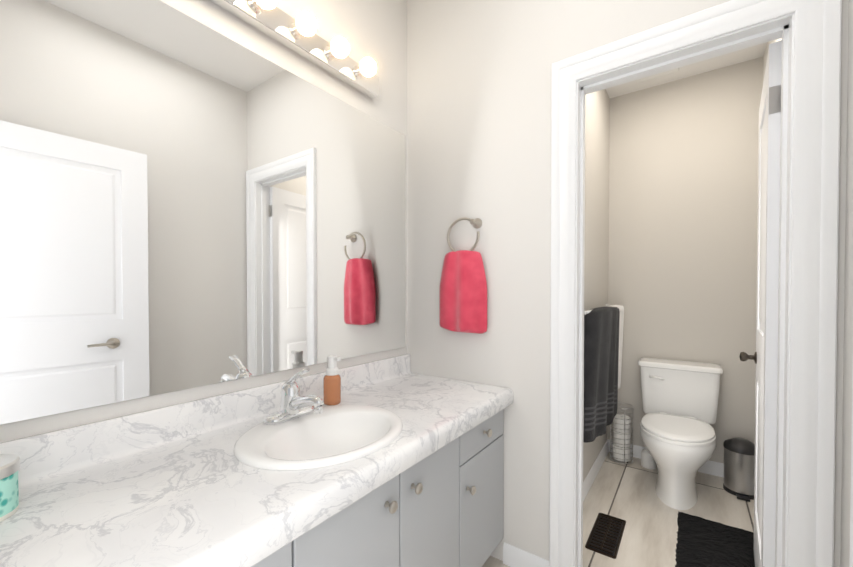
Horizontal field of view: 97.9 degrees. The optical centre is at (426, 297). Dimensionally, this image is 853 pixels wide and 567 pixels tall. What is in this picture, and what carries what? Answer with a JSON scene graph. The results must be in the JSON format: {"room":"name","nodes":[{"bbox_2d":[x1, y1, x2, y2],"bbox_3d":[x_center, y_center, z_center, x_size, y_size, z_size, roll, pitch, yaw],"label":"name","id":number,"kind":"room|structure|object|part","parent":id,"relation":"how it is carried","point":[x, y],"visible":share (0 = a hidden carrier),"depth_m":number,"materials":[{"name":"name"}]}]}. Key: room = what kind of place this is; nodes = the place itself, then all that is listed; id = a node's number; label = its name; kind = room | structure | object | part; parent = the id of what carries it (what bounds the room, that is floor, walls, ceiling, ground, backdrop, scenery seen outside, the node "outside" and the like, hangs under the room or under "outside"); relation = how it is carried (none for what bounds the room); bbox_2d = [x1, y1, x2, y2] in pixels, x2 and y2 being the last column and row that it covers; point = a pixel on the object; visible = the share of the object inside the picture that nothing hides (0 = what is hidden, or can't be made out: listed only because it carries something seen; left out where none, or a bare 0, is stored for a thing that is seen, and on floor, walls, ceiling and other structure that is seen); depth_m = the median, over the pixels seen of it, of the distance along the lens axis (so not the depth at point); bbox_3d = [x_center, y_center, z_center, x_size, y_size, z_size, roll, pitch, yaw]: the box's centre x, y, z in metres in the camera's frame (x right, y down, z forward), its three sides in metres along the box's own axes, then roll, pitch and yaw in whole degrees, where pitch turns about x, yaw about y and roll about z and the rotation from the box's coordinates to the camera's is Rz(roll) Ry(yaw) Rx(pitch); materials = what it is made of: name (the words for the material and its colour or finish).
{"room":"bathroom","nodes":[
{"label":"bathroom","id":0,"kind":"room"},
{"bbox_2d":[0,0,407,442],"bbox_3d":[-0.651,-0.186,1.336,0.120,2.800,1.955,1,1,35],"label":"wall","id":1,"kind":"structure","parent":0,"point":[377,30],"depth_m":1.55,"materials":[{"name":"white paint"}]},
{"bbox_2d":[0,0,404,424],"bbox_3d":[-0.604,-0.287,1.291,0.006,1.124,1.689,1,1,35],"label":"mirror","id":2,"kind":"object","parent":1,"relation":"attached to","point":[187,202],"visible":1,"depth_m":1.09,"materials":[{"name":"clear glass"}]},
{"bbox_2d":[209,0,378,98],"bbox_3d":[-0.521,-0.981,1.276,0.149,0.092,1.113,1,1,35],"label":"light bar","id":3,"kind":"object","parent":1,"relation":"attached to","point":[299,36],"visible":1,"depth_m":1.40,"materials":[{"name":"white glass"}]},
{"bbox_2d":[408,0,781,560],"bbox_3d":[0.591,-0.189,1.583,1.560,2.800,0.115,1,1,35],"label":"wall","id":4,"kind":"structure","parent":0,"point":[462,102],"depth_m":1.69,"materials":[{"name":"white paint"}]},
{"bbox_2d":[439,217,486,333],"bbox_3d":[0.168,-0.104,1.774,0.261,0.546,0.064,1,1,35],"label":"towel ring","id":5,"kind":"object","parent":4,"relation":"attached to","point":[463,296],"visible":1,"depth_m":1.74,"materials":[{"name":"fabric"}]},
{"bbox_2d":[574,13,794,566],"bbox_3d":[0.895,0.166,1.373,0.660,2.095,0.117,1,1,35],"label":"door frame","id":6,"kind":"structure","parent":4,"relation":"attached to","point":[772,30],"depth_m":1.22,"materials":[{"name":"white paint"}]},
{"bbox_2d":[739,40,781,566],"bbox_3d":[1.355,0.169,1.484,0.155,2.043,0.620,1,1,39],"label":"room door","id":7,"kind":"structure","parent":6,"relation":"attached to","point":[764,357],"depth_m":1.26,"materials":[{"name":"white paint"}]},
{"bbox_3d":[1.511,0.275,1.675,0.155,0.054,0.054,1,1,39],"label":"handle","id":8,"kind":"part","parent":7,"relation":"part of","materials":[{"name":"grey metal"}]},
{"bbox_2d":[549,0,841,566],"bbox_3d":[0.893,0.126,1.371,0.820,2.175,0.159,1,1,35],"label":"trim","id":9,"kind":"structure","parent":4,"relation":"attached to","point":[815,217],"depth_m":1.12,"materials":[{"name":"white paint"}]},
{"bbox_2d":[583,89,610,481],"bbox_3d":[0.969,-0.199,2.358,0.120,2.800,1.585,1,1,35],"label":"wall","id":10,"kind":"structure","parent":0,"point":[597,253],"depth_m":2.51,"materials":[{"name":"grey paint"}]},
{"bbox_2d":[546,439,612,565],"bbox_3d":[0.999,1.157,2.280,0.041,0.090,1.465,1,1,35],"label":"baseboard","id":11,"kind":"structure","parent":10,"relation":"attached to","point":[594,470],"depth_m":2.47,"materials":[{"name":"white paint"}]},
{"bbox_2d":[583,303,623,442],"bbox_3d":[1.111,0.419,2.329,0.154,0.739,1.104,1,1,35],"label":"towel","id":12,"kind":"object","parent":10,"relation":"attached to","point":[603,335],"visible":0.98,"depth_m":2.03,"materials":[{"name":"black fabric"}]},
{"bbox_2d":[482,452,753,566],"bbox_3d":[0.293,1.246,1.192,1.850,0.060,4.300,1,1,35],"label":"floor","id":13,"kind":"structure","parent":0,"point":[627,493],"depth_m":2.09,"materials":[{"name":"tile"}]},
{"bbox_2d":[0,354,512,566],"bbox_3d":[-0.353,0.725,1.141,0.604,0.985,1.713,1,1,35],"label":"bathroom vanity","id":14,"kind":"object","parent":13,"relation":"on","point":[393,462],"visible":1,"depth_m":0.97,"materials":[{"name":"stone"}]},
{"bbox_2d":[0,454,19,521],"bbox_3d":[-0.850,0.370,0.704,0.109,0.105,0.109,1,1,35],"label":"candle","id":15,"kind":"object","parent":14,"relation":"on","point":[9,485],"visible":1,"depth_m":0.71,"materials":[{"name":"wax"}]},
{"bbox_2d":[263,369,323,424],"bbox_3d":[-0.404,0.317,1.211,0.195,0.170,0.184,1,1,35],"label":"faucet","id":16,"kind":"object","parent":14,"relation":"on","point":[295,409],"depth_m":1.22,"materials":[{"name":"silver metal"}]},
{"bbox_2d":[234,404,402,470],"bbox_3d":[-0.313,0.456,1.148,0.450,0.107,0.516,1,1,35],"label":"sink","id":17,"kind":"object","parent":14,"relation":"in","point":[342,437],"depth_m":1.16,"materials":[{"name":"white ceramic"}]},
{"bbox_2d":[323,355,340,404],"bbox_3d":[-0.364,0.320,1.444,0.073,0.184,0.066,1,1,35],"label":"soap bottle","id":18,"kind":"object","parent":14,"relation":"on","point":[332,387],"visible":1,"depth_m":1.42,"materials":[{"name":"brown plastic"}]},
{"bbox_2d":[585,513,625,558],"bbox_3d":[0.918,1.203,1.894,0.136,0.008,0.350,1,1,35],"label":"floor vent","id":19,"kind":"object","parent":13,"relation":"in","point":[605,535],"visible":1,"depth_m":1.87,"materials":[{"name":"brown metal"}]},
{"bbox_2d":[610,402,633,463],"bbox_3d":[1.427,0.987,2.717,0.153,0.399,0.153,1,1,35],"label":"basket","id":20,"kind":"object","parent":13,"relation":"on","point":[621,432],"visible":0.94,"depth_m":2.67,"materials":[{"name":"silver metal"}]},
{"bbox_2d":[641,449,655,468],"bbox_3d":[1.571,1.116,2.628,0.096,0.163,0.096,1,1,35],"label":"brush holder","id":21,"kind":"object","parent":13,"relation":"on","point":[648,461],"visible":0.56,"depth_m":2.60,"materials":[{"name":"white plastic"}]},
{"bbox_2d":[638,357,722,509],"bbox_3d":[1.565,0.822,2.322,0.464,0.758,0.708,1,1,35],"label":"toilet","id":22,"kind":"object","parent":13,"relation":"on","point":[680,398],"visible":1,"depth_m":2.31,"materials":[{"name":"white ceramic"}]},
{"bbox_3d":[1.502,0.784,2.232,0.372,0.044,0.489,1,1,35],"label":"seat","id":23,"kind":"part","parent":22,"relation":"part of","materials":[{"name":"white plastic"}]},
{"bbox_2d":[675,511,754,566],"bbox_3d":[1.345,1.202,1.648,0.400,0.014,0.797,1,1,35],"label":"rug","id":24,"kind":"object","parent":13,"relation":"on","point":[702,542],"visible":0.88,"depth_m":1.80,"materials":[{"name":"black fabric"}]},
{"bbox_2d":[723,437,754,501],"bbox_3d":[1.933,1.040,2.278,0.176,0.324,0.213,1,1,35],"label":"trash can","id":25,"kind":"object","parent":13,"relation":"on","point":[739,461],"visible":0.85,"depth_m":2.24,"materials":[{"name":"silver metal"}]},
{"bbox_2d":[606,42,766,97],"bbox_3d":[0.513,-1.597,1.464,1.850,0.180,3.540,1,1,35],"label":"ceiling","id":26,"kind":"structure","parent":0,"point":[733,58],"depth_m":2.47,"materials":[{"name":"white paint"}]},
{"bbox_2d":[611,57,762,462],"bbox_3d":[1.800,-0.203,2.665,0.880,2.800,0.120,1,1,35],"label":"wall","id":27,"kind":"structure","parent":0,"point":[671,209],"depth_m":2.57,"materials":[{"name":"grey paint"}]},
{"bbox_2d":[630,444,723,477],"bbox_3d":[1.767,1.152,2.627,0.810,0.090,0.013,1,1,35],"label":"baseboard","id":28,"kind":"structure","parent":27,"relation":"attached to","point":[714,468],"depth_m":2.52,"materials":[{"name":"white paint"}]},
{"bbox_2d":[833,0,852,566],"bbox_3d":[1.211,-0.181,0.988,0.140,2.800,3.540,1,1,35],"label":"wall","id":29,"kind":"structure","parent":0,"point":[844,367],"depth_m":1.07,"materials":[{"name":"white paint"}]},
{"bbox_2d":[849,370,852,566],"bbox_3d":[0.427,0.192,0.151,0.139,2.053,1.000,0,1,31],"label":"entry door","id":30,"kind":"structure","parent":29,"relation":"in","point":[851,533],"depth_m":0.58,"materials":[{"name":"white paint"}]}
]}

